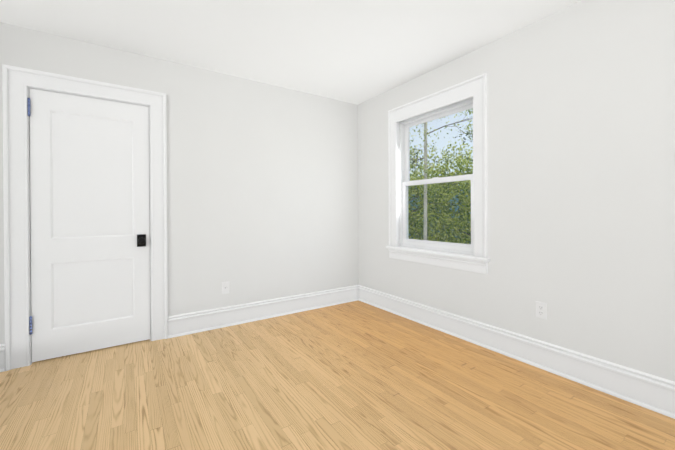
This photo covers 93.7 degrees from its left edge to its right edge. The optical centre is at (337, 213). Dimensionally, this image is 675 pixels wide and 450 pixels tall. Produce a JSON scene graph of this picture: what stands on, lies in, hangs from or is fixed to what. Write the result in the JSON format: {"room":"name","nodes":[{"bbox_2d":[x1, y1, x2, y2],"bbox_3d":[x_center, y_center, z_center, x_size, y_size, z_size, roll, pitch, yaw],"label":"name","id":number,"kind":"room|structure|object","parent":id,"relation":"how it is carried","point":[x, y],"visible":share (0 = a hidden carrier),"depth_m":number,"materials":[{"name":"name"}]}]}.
{"room":"empty bedroom","nodes":[
{"label":"empty bedroom","id":0,"kind":"room"},
{"bbox_2d":[0,22,358,343],"bbox_3d":[-1.145,-0.129,3.195,3.608,2.485,0.160,0,0,-34],"label":"wall","id":1,"kind":"structure","parent":0,"point":[262,191],"depth_m":3.20,"materials":[{"name":"paint"}]},
{"bbox_2d":[0,344,3,371],"bbox_3d":[-1.239,1.030,0.448,0.060,0.188,4.300,0,0,-34],"label":"baseboard","id":2,"kind":"structure","parent":1,"relation":"attached to","point":[1,345],"depth_m":2.25,"materials":[{"name":"paint"}]},
{"bbox_2d":[2,64,167,370],"bbox_3d":[-1.995,0.030,2.608,1.027,2.181,0.189,0,0,-34],"label":"door frame","id":3,"kind":"structure","parent":1,"relation":"attached to","point":[17,82],"depth_m":2.32,"materials":[{"name":"paint"}]},
{"bbox_2d":[27,88,149,361],"bbox_3d":[-1.955,0.089,2.540,0.769,2.032,0.103,0,0,-34],"label":"door","id":4,"kind":"structure","parent":1,"relation":"in","point":[89,224],"depth_m":2.53,"materials":[{"name":"paint"}]},
{"bbox_2d":[222,281,229,293],"bbox_3d":[-1.102,0.737,3.122,0.072,0.116,0.008,0,0,-34],"label":"electrical outlet","id":5,"kind":"object","parent":1,"relation":"attached to","point":[225,287],"visible":1,"depth_m":3.12,"materials":[{"name":"white plastic"}]},
{"bbox_2d":[168,285,355,337],"bbox_3d":[-0.639,1.016,3.418,2.116,0.188,0.032,0,0,-34],"label":"baseboard","id":6,"kind":"structure","parent":1,"relation":"attached to","point":[200,321],"depth_m":3.26,"materials":[{"name":"paint"}]},
{"bbox_2d":[0,0,581,104],"bbox_3d":[0.089,-1.431,1.337,3.608,0.120,4.620,0,0,-34],"label":"ceiling","id":7,"kind":"structure","parent":0,"point":[357,52],"depth_m":2.39,"materials":[{"name":"paint"}]},
{"bbox_2d":[0,300,674,449],"bbox_3d":[0.102,1.174,1.347,3.608,0.120,4.620,0,0,-34],"label":"floor","id":8,"kind":"structure","parent":0,"point":[357,375],"depth_m":1.91,"materials":[{"name":"brown wood"}]},
{"bbox_2d":[358,0,674,381],"bbox_3d":[1.573,-0.140,2.235,0.160,2.485,4.460,0,0,-34],"label":"wall","id":9,"kind":"structure","parent":0,"point":[581,159],"depth_m":2.11,"materials":[{"name":"paint"}]},
{"bbox_2d":[388,73,487,257],"bbox_3d":[0.961,-0.374,3.110,0.179,1.539,1.151,0,0,-34],"label":"window","id":10,"kind":"structure","parent":9,"relation":"in","point":[405,181],"depth_m":3.03,"materials":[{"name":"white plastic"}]},
{"bbox_2d":[386,246,489,273],"bbox_3d":[0.919,0.435,3.082,0.109,0.133,1.195,0,0,-34],"label":"window sill","id":11,"kind":"structure","parent":9,"relation":"attached to","point":[471,263],"depth_m":2.95,"materials":[{"name":"paint"}]},
{"bbox_2d":[356,285,674,418],"bbox_3d":[1.454,1.009,2.252,0.032,0.188,4.300,0,0,-34],"label":"baseboard","id":12,"kind":"structure","parent":9,"relation":"attached to","point":[647,391],"depth_m":2.22,"materials":[{"name":"paint"}]},
{"bbox_2d":[536,301,546,319],"bbox_3d":[1.457,0.695,2.265,0.008,0.116,0.072,0,0,-34],"label":"electrical outlet","id":13,"kind":"object","parent":9,"relation":"attached to","point":[541,309],"visible":1,"depth_m":2.26,"materials":[{"name":"white plastic"}]},
{"label":"outside","id":14,"kind":"structure","parent":0,"visible":0},
{"bbox_2d":[408,109,472,243],"bbox_3d":[14.049,-2.529,37.346,160.000,13.243,160.000,0,0,-34],"label":"trees","id":15,"kind":"object","parent":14,"point":[423,201],"depth_m":10.77,"materials":[{"name":"green plant"}]}
]}

